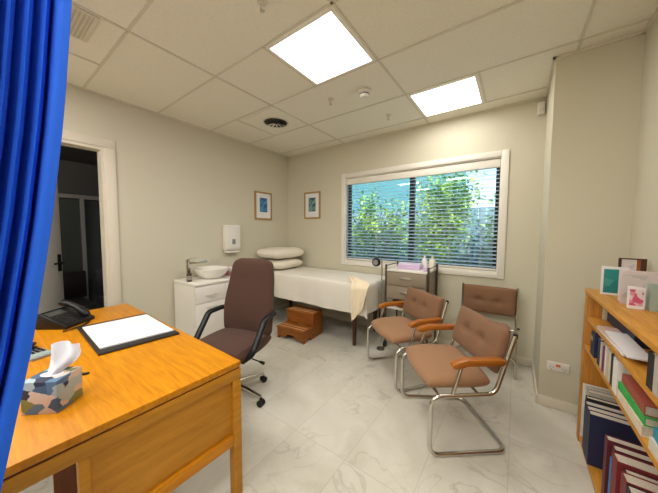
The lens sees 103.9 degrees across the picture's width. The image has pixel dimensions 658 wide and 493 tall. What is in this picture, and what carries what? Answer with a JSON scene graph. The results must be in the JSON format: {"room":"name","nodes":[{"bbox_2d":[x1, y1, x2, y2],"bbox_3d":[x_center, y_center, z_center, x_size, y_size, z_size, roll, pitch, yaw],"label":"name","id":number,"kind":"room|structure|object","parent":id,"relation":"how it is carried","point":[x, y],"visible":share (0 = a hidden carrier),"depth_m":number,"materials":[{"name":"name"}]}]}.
{"room":"examination room","nodes":[
{"label":"examination room","id":0,"kind":"room"},
{"bbox_2d":[57,160,98,200],"bbox_3d":[-3.526,-0.068,3.180,2.560,2.500,4.400,3,4,36],"label":"wall","id":1,"kind":"structure","parent":0,"point":[75,178],"depth_m":4.26,"materials":[{"name":"grey paint"}]},
{"bbox_2d":[58,193,98,299],"bbox_3d":[-3.778,0.230,3.380,0.060,1.880,4.200,3,4,36],"label":"trim","id":2,"kind":"structure","parent":1,"relation":"attached to","point":[81,198],"depth_m":3.68,"materials":[{"name":"grey"}]},
{"bbox_2d":[59,198,103,308],"bbox_3d":[-3.531,0.228,3.721,0.010,1.805,2.350,3,4,36],"label":"window","id":3,"kind":"structure","parent":1,"relation":"in","point":[69,209],"depth_m":3.67,"materials":[{"name":"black glass"}]},
{"bbox_2d":[59,145,97,165],"bbox_3d":[-3.479,-1.364,3.074,2.460,0.100,4.200,3,4,36],"label":"ceiling","id":4,"kind":"structure","parent":0,"point":[67,153],"depth_m":3.85,"materials":[{"name":"grey paint"}]},
{"bbox_2d":[63,85,288,327],"bbox_3d":[-2.310,-0.126,2.568,0.120,2.700,5.446,3,4,36],"label":"wall","id":5,"kind":"structure","parent":0,"point":[178,183],"depth_m":3.07,"materials":[{"name":"beige paint"}]},
{"bbox_2d":[38,180,64,313],"bbox_3d":[-2.807,0.151,2.405,0.097,2.149,0.745,0,3,-9],"label":"door","id":6,"kind":"structure","parent":5,"relation":"in","point":[52,292],"depth_m":2.68,"materials":[{"name":"grey paint"}]},
{"bbox_2d":[61,129,121,306],"bbox_3d":[-2.506,0.097,2.305,0.139,2.285,0.980,3,4,36],"label":"trim","id":7,"kind":"structure","parent":5,"relation":"attached to","point":[106,158],"depth_m":2.58,"materials":[{"name":"beige paint"}]},
{"bbox_2d":[222,225,239,252],"bbox_3d":[-1.381,-0.110,3.654,0.107,0.390,0.224,3,4,36],"label":"soap dispenser","id":8,"kind":"object","parent":5,"relation":"attached to","point":[231,233],"visible":1,"depth_m":3.60,"materials":[{"name":"beige paint"}]},
{"bbox_2d":[254,191,271,219],"bbox_3d":[-1.054,-0.653,4.141,0.023,0.440,0.340,3,4,36],"label":"framed picture","id":9,"kind":"object","parent":5,"relation":"attached to","point":[262,201],"visible":1,"depth_m":4.13,"materials":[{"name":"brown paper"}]},
{"bbox_2d":[260,198,266,211],"bbox_3d":[-1.052,-0.666,4.139,0.002,0.225,0.150,3,4,36],"label":"artwork","id":10,"kind":"object","parent":9,"relation":"attached to","point":[263,201],"depth_m":4.14},
{"bbox_2d":[274,303,288,310],"bbox_3d":[-2.268,1.186,2.599,0.014,0.078,5.226,3,4,36],"label":"baseboard","id":11,"kind":"structure","parent":5,"relation":"attached to","point":[283,306],"depth_m":4.55,"materials":[{"name":"beige paint"}]},
{"bbox_2d":[69,0,650,153],"bbox_3d":[-0.661,-1.396,1.286,3.955,0.006,5.226,3,4,36],"label":"grid","id":12,"kind":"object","parent":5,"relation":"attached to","point":[149,2],"depth_m":1.95,"materials":[{"name":"beige"}]},
{"bbox_2d":[66,7,657,156],"bbox_3d":[-0.661,-1.390,1.286,3.955,0.015,5.226,3,4,36],"label":"trim","id":13,"kind":"structure","parent":5,"relation":"attached to","point":[655,14],"depth_m":2.60,"materials":[{"name":"beige paint"}]},
{"bbox_2d":[19,307,594,492],"bbox_3d":[-0.660,1.351,1.450,4.175,0.100,5.446,3,4,36],"label":"floor","id":14,"kind":"structure","parent":0,"point":[332,418],"depth_m":1.79,"materials":[{"name":"tile"}]},
{"bbox_2d":[1,303,242,492],"bbox_3d":[-1.410,0.932,1.524,1.752,0.720,0.862,3,4,36],"label":"office desk","id":15,"kind":"object","parent":14,"relation":"on","point":[149,417],"visible":0.62,"depth_m":1.09,"materials":[{"name":"brown wood"}]},
{"bbox_2d":[32,342,37,348],"bbox_3d":[-1.707,0.550,1.415,0.140,0.051,0.036,-1,4,-24],"label":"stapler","id":16,"kind":"object","parent":15,"relation":"on","point":[34,343],"visible":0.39,"depth_m":1.44,"materials":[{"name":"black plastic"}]},
{"bbox_2d":[29,347,50,361],"bbox_3d":[-1.557,0.570,1.369,0.150,0.018,0.090,2,4,21],"label":"calculator","id":17,"kind":"object","parent":15,"relation":"on","point":[38,353],"visible":0.61,"depth_m":1.36,"materials":[{"name":"grey"}]},
{"bbox_2d":[21,341,82,414],"bbox_3d":[-1.048,0.491,0.984,0.127,0.227,0.121,0,3,-6],"label":"tissue box","id":18,"kind":"object","parent":15,"relation":"on","point":[51,390],"visible":1,"depth_m":0.96,"materials":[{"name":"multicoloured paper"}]},
{"bbox_2d":[35,299,94,331],"bbox_3d":[-1.838,0.473,1.800,0.259,0.159,0.271,0,3,-2],"label":"desk telephone","id":19,"kind":"object","parent":15,"relation":"on","point":[72,314],"visible":0.97,"depth_m":1.79,"materials":[{"name":"black plastic"}]},
{"bbox_2d":[77,313,178,355],"bbox_3d":[-1.329,0.551,1.696,0.641,0.020,0.415,3,4,36],"label":"desk pad","id":20,"kind":"object","parent":15,"relation":"on","point":[106,337],"visible":1,"depth_m":1.63,"materials":[{"name":"black leather"}]},
{"bbox_2d":[173,275,229,339],"bbox_3d":[-1.436,0.790,3.252,0.531,0.800,0.745,3,4,36],"label":"vanity cabinet","id":21,"kind":"object","parent":14,"relation":"on","point":[194,298],"visible":0.38,"depth_m":2.96,"materials":[{"name":"beige paint"}]},
{"bbox_2d":[173,275,229,286],"bbox_3d":[-1.445,0.401,3.237,0.504,0.023,0.745,3,4,36],"label":"countertop","id":22,"kind":"structure","parent":21,"relation":"on","point":[196,281],"depth_m":3.03,"materials":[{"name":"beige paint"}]},
{"bbox_2d":[186,268,191,281],"bbox_3d":[-1.611,0.326,2.966,0.057,0.157,0.057,0,3,-9],"label":"soap bottle","id":23,"kind":"object","parent":22,"relation":"on","point":[189,274],"visible":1,"depth_m":2.95,"materials":[{"name":"brown glass"}]},
{"bbox_2d":[186,257,206,280],"bbox_3d":[-1.605,0.262,3.123,0.052,0.265,0.256,3,4,36],"label":"mixer","id":24,"kind":"object","parent":22,"relation":"on","point":[188,262],"visible":0.88,"depth_m":3.04,"materials":[{"name":"silver metal"}]},
{"bbox_2d":[193,266,228,278],"bbox_3d":[-1.467,0.328,3.215,0.436,0.125,0.401,3,4,36],"label":"vessel basin","id":25,"kind":"object","parent":22,"relation":"in","point":[205,272],"visible":1,"depth_m":3.10,"materials":[{"name":"white ceramic"}]},
{"bbox_2d":[224,266,231,275],"bbox_3d":[-1.301,0.329,3.428,0.220,0.100,0.120,2,4,28],"label":"glove box","id":26,"kind":"object","parent":22,"relation":"on","point":[228,273],"visible":0.23,"depth_m":3.37,"materials":[{"name":"cardboard"}]},
{"bbox_2d":[194,258,276,407],"bbox_3d":[-0.781,0.693,2.148,0.668,1.130,0.681,2,4,20],"label":"office chair","id":27,"kind":"object","parent":14,"relation":"on","point":[248,307],"visible":0.8,"depth_m":2.26,"materials":[{"name":"brown fabric"}]},
{"bbox_2d":[276,305,322,344],"bbox_3d":[-0.387,1.019,3.423,0.441,0.332,0.432,2,4,31],"label":"step stool","id":28,"kind":"object","parent":14,"relation":"on","point":[296,314],"visible":1,"depth_m":3.36,"materials":[{"name":"brown wood"}]},
{"bbox_2d":[289,300,383,345],"bbox_3d":[-0.155,0.778,3.789,1.905,0.772,0.700,3,4,36],"label":"couch","id":29,"kind":"object","parent":14,"relation":"on","point":[354,322],"visible":0.05,"depth_m":3.13,"materials":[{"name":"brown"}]},
{"bbox_2d":[274,266,391,318],"bbox_3d":[-0.154,0.564,3.726,2.003,0.358,0.802,3,4,36],"label":"sheet","id":30,"kind":"object","parent":29,"relation":"on","point":[324,288],"visible":0.77,"depth_m":3.35,"materials":[{"name":"beige fabric"}]},
{"bbox_2d":[269,258,302,268],"bbox_3d":[-0.746,0.272,4.172,0.420,0.158,0.600,3,4,34],"label":"pillow","id":31,"kind":"object","parent":30,"relation":"on","point":[284,263],"visible":0.79,"depth_m":3.99,"materials":[{"name":"beige fabric"}]},
{"bbox_2d":[256,247,303,258],"bbox_3d":[-0.779,0.098,4.150,0.490,0.179,0.700,3,4,38],"label":"pillow","id":32,"kind":"object","parent":31,"relation":"on","point":[271,252],"visible":1,"depth_m":3.94,"materials":[{"name":"beige fabric"}]},
{"bbox_2d":[349,275,368,320],"bbox_3d":[0.287,0.604,3.044,0.149,0.491,0.510,-1,4,-22],"label":"towel","id":33,"kind":"object","parent":30,"relation":"on","point":[359,287],"visible":1,"depth_m":2.90,"materials":[{"name":"beige fabric"}]},
{"bbox_2d":[372,258,383,350],"bbox_3d":[0.585,0.672,3.031,0.157,1.080,0.090,3,4,36],"label":"stand","id":34,"kind":"object","parent":14,"relation":"on","point":[376,262],"visible":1,"depth_m":2.99,"materials":[{"name":"grey metal"}]},
{"bbox_2d":[366,287,448,391],"bbox_3d":[0.734,0.847,2.527,0.529,0.792,0.622,-1,4,-16],"label":"chair","id":35,"kind":"object","parent":14,"relation":"on","point":[427,308],"visible":0.87,"depth_m":2.40,"materials":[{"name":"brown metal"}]},
{"bbox_2d":[383,261,437,346],"bbox_3d":[0.981,0.711,3.088,0.510,0.999,0.441,3,4,36],"label":"trolley","id":36,"kind":"object","parent":14,"relation":"on","point":[397,281],"visible":0.65,"depth_m":2.95,"materials":[{"name":"grey metal"}]},
{"bbox_2d":[386,306,402,310],"bbox_3d":[0.981,0.722,3.089,0.458,0.017,0.386,3,4,36],"label":"shelf","id":37,"kind":"object","parent":36,"relation":"attached to","point":[391,307],"depth_m":3.02,"materials":[{"name":"beige paint"}]},
{"bbox_2d":[397,262,422,269],"bbox_3d":[0.974,0.234,3.082,0.262,0.062,0.193,2,4,33],"label":"glove box","id":38,"kind":"object","parent":36,"relation":"on","point":[403,265],"visible":0.97,"depth_m":3.01,"materials":[{"name":"purple"}]},
{"bbox_2d":[422,255,427,267],"bbox_3d":[1.148,0.180,3.087,0.068,0.170,0.067,3,4,36],"label":"lotion bottle","id":39,"kind":"object","parent":36,"relation":"on","point":[424,260],"visible":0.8,"depth_m":3.06,"materials":[{"name":"white plastic"}]},
{"bbox_2d":[429,255,435,269],"bbox_3d":[1.222,0.186,3.045,0.072,0.165,0.071,3,4,36],"label":"lotion bottle","id":40,"kind":"object","parent":36,"relation":"on","point":[432,262],"visible":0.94,"depth_m":3.02,"materials":[{"name":"white plastic"}]},
{"bbox_2d":[400,306,517,456],"bbox_3d":[0.865,0.887,1.852,0.529,0.792,0.622,0,3,-1],"label":"chair","id":41,"kind":"object","parent":14,"relation":"on","point":[437,365],"visible":1,"depth_m":1.67,"materials":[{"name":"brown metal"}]},
{"bbox_2d":[456,282,519,379],"bbox_3d":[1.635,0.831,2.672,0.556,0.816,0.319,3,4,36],"label":"chair","id":42,"kind":"object","parent":14,"relation":"on","point":[480,298],"visible":0.64,"depth_m":2.69,"materials":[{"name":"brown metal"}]},
{"bbox_2d":[576,288,657,492],"bbox_3d":[1.300,0.826,0.994,0.238,1.020,1.660,3,4,36],"label":"bookshelf","id":43,"kind":"object","parent":14,"relation":"on","point":[643,324],"visible":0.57,"depth_m":1.29,"materials":[{"name":"brown wood"}]},
{"bbox_2d":[590,331,593,353],"bbox_3d":[1.633,0.578,1.496,0.151,0.135,0.045,3,4,36],"label":"book","id":44,"kind":"object","parent":43,"relation":"on","point":[591,346],"visible":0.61,"depth_m":1.54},
{"bbox_2d":[580,383,609,436],"bbox_3d":[1.735,1.070,1.627,0.200,0.350,0.020,3,4,36],"label":"book","id":45,"kind":"object","parent":43,"relation":"on","point":[585,385],"visible":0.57,"depth_m":1.67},
{"bbox_2d":[592,330,600,357],"bbox_3d":[1.611,0.573,1.457,0.160,0.150,0.040,3,4,36],"label":"book","id":46,"kind":"object","parent":43,"relation":"on","point":[595,334],"visible":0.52,"depth_m":1.49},
{"bbox_2d":[586,386,611,394],"bbox_3d":[1.731,1.074,1.597,0.200,0.345,0.030,3,4,36],"label":"book","id":47,"kind":"object","parent":43,"relation":"on","point":[588,387],"visible":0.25,"depth_m":1.62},
{"bbox_2d":[597,337,603,365],"bbox_3d":[1.542,0.580,1.363,0.160,0.145,0.050,3,4,36],"label":"book","id":48,"kind":"object","parent":43,"relation":"on","point":[600,340],"visible":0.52,"depth_m":1.41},
{"bbox_2d":[587,389,616,402],"bbox_3d":[1.702,1.078,1.575,0.180,0.340,0.034,3,4,36],"label":"book","id":49,"kind":"object","parent":43,"relation":"on","point":[607,397],"visible":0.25,"depth_m":1.58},
{"bbox_2d":[585,395,620,409],"bbox_3d":[1.677,1.092,1.549,0.200,0.315,0.036,3,4,36],"label":"book","id":50,"kind":"object","parent":43,"relation":"on","point":[588,398],"visible":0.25,"depth_m":1.55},
{"bbox_2d":[599,342,606,367],"bbox_3d":[1.516,0.584,1.336,0.150,0.140,0.020,3,4,36],"label":"book","id":51,"kind":"object","parent":43,"relation":"on","point":[602,343],"visible":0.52,"depth_m":1.37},
{"bbox_2d":[601,346,604,372],"bbox_3d":[1.486,0.591,1.294,0.150,0.132,0.040,3,4,36],"label":"book","id":52,"kind":"object","parent":43,"relation":"on","point":[603,352],"visible":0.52,"depth_m":1.34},
{"bbox_2d":[582,400,624,447],"bbox_3d":[1.649,1.101,1.514,0.210,0.300,0.050,3,4,36],"label":"book","id":53,"kind":"object","parent":43,"relation":"on","point":[589,403],"visible":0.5,"depth_m":1.54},
{"bbox_2d":[602,308,607,319],"bbox_3d":[1.757,0.389,1.554,0.140,0.130,0.030,3,4,36],"label":"book","id":54,"kind":"object","parent":43,"relation":"on","point":[604,312],"visible":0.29,"depth_m":1.58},
{"bbox_2d":[583,405,627,455],"bbox_3d":[1.616,1.104,1.474,0.210,0.298,0.050,3,4,36],"label":"book","id":55,"kind":"object","parent":43,"relation":"on","point":[620,416],"visible":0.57,"depth_m":1.51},
{"bbox_2d":[603,345,609,374],"bbox_3d":[1.468,0.583,1.261,0.160,0.150,0.030,3,4,36],"label":"book","id":56,"kind":"object","parent":43,"relation":"on","point":[606,346],"visible":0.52,"depth_m":1.31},
{"bbox_2d":[605,348,610,379],"bbox_3d":[1.446,0.587,1.231,0.160,0.146,0.040,3,4,36],"label":"book","id":57,"kind":"object","parent":43,"relation":"on","point":[608,350],"visible":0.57,"depth_m":1.28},
{"bbox_2d":[607,456,611,492],"bbox_3d":[1.364,1.122,1.135,0.180,0.300,0.026,3,4,36],"label":"book","id":58,"kind":"object","parent":43,"relation":"on","point":[610,465],"visible":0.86,"depth_m":1.18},
{"bbox_2d":[607,312,612,324],"bbox_3d":[1.722,0.391,1.490,0.130,0.134,0.110,3,4,36],"label":"book","id":59,"kind":"object","parent":43,"relation":"on","point":[609,316],"visible":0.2,"depth_m":1.53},
{"bbox_2d":[608,351,613,382],"bbox_3d":[1.425,0.588,1.201,0.160,0.148,0.030,3,4,36],"label":"book","id":60,"kind":"object","parent":43,"relation":"on","point":[611,352],"visible":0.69,"depth_m":1.25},
{"bbox_2d":[609,353,615,386],"bbox_3d":[1.403,0.589,1.162,0.170,0.150,0.055,3,4,36],"label":"book","id":61,"kind":"object","parent":43,"relation":"on","point":[612,355],"visible":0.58,"depth_m":1.22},
{"bbox_2d":[585,409,641,469],"bbox_3d":[1.586,1.106,1.432,0.210,0.300,0.050,3,4,36],"label":"book","id":62,"kind":"object","parent":43,"relation":"on","point":[599,424],"visible":0.57,"depth_m":1.45,"materials":[{"name":"paper"}]},
{"bbox_2d":[600,266,629,294],"bbox_3d":[1.688,0.203,1.521,0.065,0.165,0.111,-3,5,-42],"label":"greeting card","id":63,"kind":"object","parent":43,"relation":"on","point":[609,274],"visible":0.74,"depth_m":1.52,"materials":[{"name":"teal paper"}]},
{"bbox_2d":[603,269,618,293],"bbox_3d":[1.676,0.204,1.509,0.094,0.140,0.001,2,4,32],"label":"picture","id":64,"kind":"object","parent":63,"relation":"attached to","point":[610,276],"depth_m":1.52},
{"bbox_2d":[612,317,618,329],"bbox_3d":[1.657,0.396,1.399,0.130,0.134,0.110,3,4,36],"label":"book","id":65,"kind":"object","parent":43,"relation":"on","point":[615,321],"visible":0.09,"depth_m":1.44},
{"bbox_2d":[612,357,630,395],"bbox_3d":[1.372,0.589,1.111,0.190,0.155,0.060,3,4,36],"label":"book","id":66,"kind":"object","parent":43,"relation":"on","point":[618,367],"visible":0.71,"depth_m":1.14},
{"bbox_2d":[597,325,647,361],"bbox_3d":[1.403,0.457,1.233,0.092,0.030,0.491,3,4,36],"label":"paper stack","id":67,"kind":"object","parent":43,"relation":"on","point":[626,346],"visible":0.93,"depth_m":1.18,"materials":[{"name":"white"}]},
{"bbox_2d":[619,322,626,333],"bbox_3d":[1.591,0.401,1.308,0.130,0.134,0.110,3,4,36],"label":"book","id":68,"kind":"object","parent":43,"relation":"on","point":[622,328],"visible":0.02,"depth_m":1.35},
{"bbox_2d":[601,434,647,492],"bbox_3d":[1.422,1.096,1.196,0.200,0.345,0.045,3,4,36],"label":"book","id":69,"kind":"object","parent":43,"relation":"on","point":[609,440],"visible":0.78,"depth_m":1.23,"materials":[{"name":"paper"}]},
{"bbox_2d":[618,258,646,270],"bbox_3d":[1.806,0.177,1.542,0.110,0.215,0.046,3,4,40],"label":"photo frame","id":70,"kind":"object","parent":43,"relation":"on","point":[634,264],"visible":0.35,"depth_m":1.52,"materials":[{"name":"brown wood"}]},
{"bbox_2d":[611,444,653,464],"bbox_3d":[1.405,1.104,1.150,0.200,0.335,0.045,3,4,36],"label":"book","id":71,"kind":"object","parent":43,"relation":"on","point":[636,455],"visible":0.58,"depth_m":1.17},
{"bbox_2d":[610,451,657,492],"bbox_3d":[1.344,1.102,1.089,0.200,0.345,0.065,3,4,36],"label":"book","id":72,"kind":"object","parent":43,"relation":"on","point":[619,461],"visible":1,"depth_m":1.11,"materials":[{"name":"paper"}]},
{"bbox_2d":[617,388,652,438],"bbox_3d":[1.258,0.653,0.978,0.165,0.042,0.270,3,4,36],"label":"book","id":73,"kind":"object","parent":43,"relation":"on","point":[644,431],"visible":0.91,"depth_m":0.96,"materials":[{"name":"paper"}]},
{"bbox_2d":[618,381,657,427],"bbox_3d":[1.259,0.616,0.975,0.160,0.032,0.270,3,4,35],"label":"book","id":74,"kind":"object","parent":73,"relation":"on","point":[647,421],"visible":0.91,"depth_m":0.96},
{"bbox_2d":[622,373,657,418],"bbox_3d":[1.263,0.580,0.974,0.155,0.038,0.260,3,4,37],"label":"book","id":75,"kind":"object","parent":74,"relation":"on","point":[645,404],"visible":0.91,"depth_m":0.97,"materials":[{"name":"paper"}]},
{"bbox_2d":[626,286,645,309],"bbox_3d":[1.483,0.248,1.243,0.034,0.105,0.056,-3,5,-44],"label":"greeting card","id":76,"kind":"object","parent":43,"relation":"on","point":[635,295],"visible":1,"depth_m":1.24,"materials":[{"name":"white paper"}]},
{"bbox_2d":[629,289,643,305],"bbox_3d":[1.477,0.246,1.236,0.046,0.079,0.001,2,4,30],"label":"picture","id":77,"kind":"object","parent":76,"relation":"attached to","point":[636,296],"depth_m":1.24},
{"bbox_2d":[617,269,657,305],"bbox_3d":[1.589,0.212,1.315,0.140,0.170,0.082,3,5,42],"label":"greeting card","id":78,"kind":"object","parent":43,"relation":"on","point":[627,278],"visible":0.69,"depth_m":1.31,"materials":[{"name":"grey"}]},
{"bbox_2d":[622,274,647,298],"bbox_3d":[1.556,0.204,1.308,0.087,0.119,0.001,2,4,26],"label":"picture","id":79,"kind":"object","parent":78,"relation":"attached to","point":[635,280],"depth_m":1.31},
{"bbox_2d":[626,484,648,492],"bbox_3d":[1.239,1.113,0.945,0.200,0.340,0.060,3,4,36],"label":"book","id":80,"kind":"object","parent":43,"relation":"on","point":[629,489],"visible":1,"depth_m":1.00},
{"bbox_2d":[626,329,650,349],"bbox_3d":[1.525,0.406,1.218,0.130,0.134,0.110,3,4,36],"label":"book","id":81,"kind":"object","parent":43,"relation":"on","point":[636,339],"visible":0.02,"depth_m":1.21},
{"bbox_2d":[620,471,657,492],"bbox_3d":[1.272,1.107,0.998,0.190,0.345,0.060,3,4,36],"label":"book","id":82,"kind":"object","parent":43,"relation":"on","point":[626,478],"visible":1,"depth_m":1.02,"materials":[{"name":"paper"}]},
{"bbox_2d":[623,468,657,483],"bbox_3d":[1.320,1.113,1.034,0.190,0.330,0.050,3,4,36],"label":"book","id":83,"kind":"object","parent":43,"relation":"on","point":[626,470],"visible":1,"depth_m":1.06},
{"bbox_2d":[646,351,656,391],"bbox_3d":[1.173,0.431,0.835,0.170,0.125,0.050,3,4,36],"label":"book","id":84,"kind":"object","parent":43,"relation":"on","point":[651,354],"visible":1,"depth_m":0.88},
{"bbox_2d":[646,283,657,311],"bbox_3d":[1.548,0.242,1.193,0.087,0.125,0.051,3,4,40],"label":"greeting card","id":85,"kind":"object","parent":43,"relation":"on","point":[652,289],"visible":1,"depth_m":1.20,"materials":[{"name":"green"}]},
{"bbox_2d":[648,436,657,460],"bbox_3d":[1.092,0.667,0.740,0.165,0.040,0.200,3,4,34],"label":"book","id":86,"kind":"object","parent":43,"relation":"on","point":[652,445],"visible":1,"depth_m":0.84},
{"bbox_2d":[653,427,657,443],"bbox_3d":[1.092,0.629,0.738,0.160,0.035,0.200,3,4,38],"label":"book","id":87,"kind":"object","parent":86,"relation":"on","point":[655,429],"visible":1,"depth_m":0.85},
{"bbox_2d":[652,355,657,397],"bbox_3d":[1.147,0.431,0.799,0.170,0.130,0.035,3,4,36],"label":"book","id":88,"kind":"object","parent":43,"relation":"on","point":[655,376],"visible":1,"depth_m":0.85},
{"bbox_2d":[67,0,657,155],"bbox_3d":[-0.646,-1.446,1.285,4.175,0.096,5.446,3,4,36],"label":"ceiling","id":89,"kind":"structure","parent":0,"point":[211,35],"depth_m":1.93,"materials":[{"name":"tile"}]},
{"bbox_2d":[0,0,71,492],"bbox_3d":[-1.132,-0.130,-0.199,0.098,2.346,2.158,3,4,37],"label":"privacy curtain","id":90,"kind":"object","parent":89,"relation":"hanging from","point":[34,34],"visible":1,"depth_m":0.51,"materials":[{"name":"blue fabric"}]},
{"bbox_2d":[70,4,99,42],"bbox_3d":[-1.704,-1.407,1.496,0.340,0.008,0.500,3,4,36],"label":"ceiling vent","id":91,"kind":"object","parent":89,"relation":"in","point":[83,23],"visible":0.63,"depth_m":1.63,"materials":[{"name":"beige"}]},
{"bbox_2d":[257,0,266,12],"bbox_3d":[-0.384,-1.378,1.478,0.060,0.050,0.060,3,4,36],"label":"sprinkler","id":92,"kind":"object","parent":89,"relation":"attached to","point":[263,3],"visible":1,"depth_m":1.47,"materials":[{"name":"beige paint"}]},
{"bbox_2d":[243,107,307,133],"bbox_3d":[-0.642,-1.493,3.108,0.550,0.018,0.550,3,4,36],"label":"ceiling vent","id":93,"kind":"object","parent":89,"relation":"in","point":[274,120],"visible":1,"depth_m":3.07,"materials":[{"name":"metal"}]},
{"bbox_2d":[266,7,375,85],"bbox_3d":[-0.048,-1.425,1.912,0.580,0.004,0.580,3,4,36],"label":"recessed light","id":94,"kind":"object","parent":89,"relation":"in","point":[323,49],"visible":1,"depth_m":1.85,"materials":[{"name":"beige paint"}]},
{"bbox_2d":[357,88,371,99],"bbox_3d":[0.333,-1.428,2.420,0.136,0.055,0.136,3,4,36],"label":"smoke detector","id":95,"kind":"object","parent":89,"relation":"attached to","point":[364,93],"visible":1,"depth_m":2.39,"materials":[{"name":"beige paint"}]},
{"bbox_2d":[408,74,483,116],"bbox_3d":[1.168,-1.456,2.548,0.580,0.004,0.580,3,4,36],"label":"recessed light","id":96,"kind":"object","parent":89,"relation":"in","point":[465,92],"visible":1,"depth_m":2.51,"materials":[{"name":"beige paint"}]},
{"bbox_2d":[288,98,546,359],"bbox_3d":[0.904,-0.167,3.525,3.955,2.700,0.120,3,4,36],"label":"wall","id":97,"kind":"structure","parent":0,"point":[519,129],"depth_m":3.04,"materials":[{"name":"beige paint"}]},
{"bbox_2d":[304,191,320,218],"bbox_3d":[-0.280,-0.682,4.266,0.340,0.440,0.023,3,4,36],"label":"framed picture","id":98,"kind":"object","parent":97,"relation":"attached to","point":[312,200],"visible":1,"depth_m":4.26,"materials":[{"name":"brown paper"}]},
{"bbox_2d":[309,197,315,211],"bbox_3d":[-0.281,-0.695,4.264,0.150,0.225,0.002,3,4,36],"label":"artwork","id":99,"kind":"object","parent":98,"relation":"attached to","point":[312,200],"depth_m":4.26},
{"bbox_2d":[292,304,531,366],"bbox_3d":[0.685,1.137,3.674,3.499,0.078,0.014,3,4,36],"label":"baseboard","id":100,"kind":"structure","parent":97,"relation":"attached to","point":[519,360],"depth_m":3.23,"materials":[{"name":"beige paint"}]},
{"bbox_2d":[341,149,509,278],"bbox_3d":[1.069,-0.375,3.381,2.089,1.369,0.138,3,4,36],"label":"window","id":101,"kind":"structure","parent":97,"relation":"in","point":[346,193],"depth_m":3.08,"materials":[{"name":"beige paint"}]},
{"bbox_2d":[346,159,500,270],"bbox_3d":[1.060,-0.374,3.369,1.933,1.210,0.057,3,4,36],"label":"blind","id":102,"kind":"object","parent":101,"relation":"attached to","point":[495,163],"visible":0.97,"depth_m":3.19,"materials":[{"name":"beige paint"}]},
{"bbox_2d":[537,101,544,115],"bbox_3d":[2.065,-1.343,2.505,0.056,0.110,0.054,3,4,36],"label":"sensor","id":103,"kind":"object","parent":97,"relation":"attached to","point":[541,106],"visible":1,"depth_m":2.49,"materials":[{"name":"beige paint"}]},
{"bbox_2d":[533,33,645,404],"bbox_3d":[2.087,-0.081,2.168,0.442,2.700,0.689,3,4,36],"label":"wall column","id":104,"kind":"structure","parent":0,"point":[594,97],"depth_m":1.89,"materials":[{"name":"beige paint"}]},
{"bbox_2d":[531,360,577,415],"bbox_3d":[2.067,1.228,2.238,0.456,0.078,0.689,3,4,36],"label":"baseboard","id":105,"kind":"structure","parent":104,"relation":"attached to","point":[557,404],"depth_m":2.04,"materials":[{"name":"beige paint"}]},
{"bbox_2d":[547,360,569,373],"bbox_3d":[1.785,0.941,2.006,0.132,0.072,0.016,3,4,36],"label":"power outlet","id":106,"kind":"object","parent":104,"relation":"attached to","point":[551,365],"visible":1,"depth_m":2.00,"materials":[{"name":"beige plastic"}]},
{"bbox_2d":[629,16,657,272],"bbox_3d":[0.987,0.031,0.179,0.120,2.700,5.446,3,4,36],"label":"wall","id":107,"kind":"structure","parent":0,"point":[644,230],"depth_m":1.58,"materials":[{"name":"beige paint"}]},
{"bbox_3d":[-3.491,1.232,3.227,2.460,0.100,4.200,3,4,36],"label":"floor","id":108,"kind":"structure","parent":0,"visible":0},
{"bbox_2d":[63,270,96,309],"bbox_3d":[-3.289,0.763,3.203,0.520,0.840,0.500,3,4,36],"label":"chair","id":109,"kind":"object","parent":108,"relation":"on","point":[74,282],"visible":0.35,"depth_m":3.39,"materials":[{"name":"fabric"}]},
{"bbox_2d":[95,269,103,307],"bbox_3d":[-2.937,0.737,3.688,0.520,0.840,0.500,3,4,36],"label":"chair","id":110,"kind":"object","parent":108,"relation":"on","point":[98,272],"visible":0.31,"depth_m":3.60,"materials":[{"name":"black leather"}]},
{"label":"outside","id":111,"kind":"structure","parent":0,"visible":0},
{"bbox_3d":[3.905,1.235,8.026,15.000,0.100,10.554,3,4,36],"label":"garden","id":112,"kind":"object","parent":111,"visible":0},
{"bbox_2d":[352,217,407,258],"bbox_3d":[0.756,0.441,4.525,1.532,1.934,1.002,3,4,36],"label":"shrub","id":113,"kind":"object","parent":112,"relation":"on","point":[399,245],"visible":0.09,"depth_m":4.31,"materials":[{"name":"green plant"}]},
{"bbox_2d":[352,187,425,255],"bbox_3d":[0.947,-0.006,5.303,0.910,2.680,1.822,-3,5,-44],"label":"shrub","id":114,"kind":"object","parent":112,"relation":"on","point":[400,221],"visible":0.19,"depth_m":5.10,"materials":[{"name":"green plant"}]},
{"bbox_2d":[352,172,465,259],"bbox_3d":[0.850,-2.421,12.864,10.700,6.600,5.000,3,4,36],"label":"house","id":115,"kind":"structure","parent":112,"relation":"on","point":[386,184],"depth_m":9.38,"materials":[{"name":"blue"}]},
{"bbox_2d":[352,208,494,260],"bbox_3d":[2.402,0.212,5.977,12.892,2.130,0.060,3,4,36],"label":"fence","id":116,"kind":"object","parent":112,"relation":"on","point":[472,209],"visible":0.04,"depth_m":5.57,"materials":[{"name":"paint"}]},
{"bbox_2d":[406,170,490,261],"bbox_3d":[2.327,-0.121,5.190,1.809,2.935,1.011,3,4,36],"label":"shrub","id":117,"kind":"object","parent":112,"relation":"on","point":[444,190],"visible":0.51,"depth_m":5.03,"materials":[{"name":"green plant"}]},
{"bbox_2d":[432,220,493,265],"bbox_3d":[2.108,0.533,3.532,1.583,1.860,0.888,3,4,36],"label":"shrub","id":118,"kind":"object","parent":112,"relation":"on","point":[486,229],"visible":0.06,"depth_m":3.52,"materials":[{"name":"green plant"}]},
{"bbox_2d":[469,182,494,256],"bbox_3d":[2.982,0.113,3.866,1.500,2.630,1.044,1,4,20],"label":"shrub","id":119,"kind":"object","parent":112,"relation":"on","point":[490,217],"visible":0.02,"depth_m":4.12,"materials":[{"name":"green plant"}]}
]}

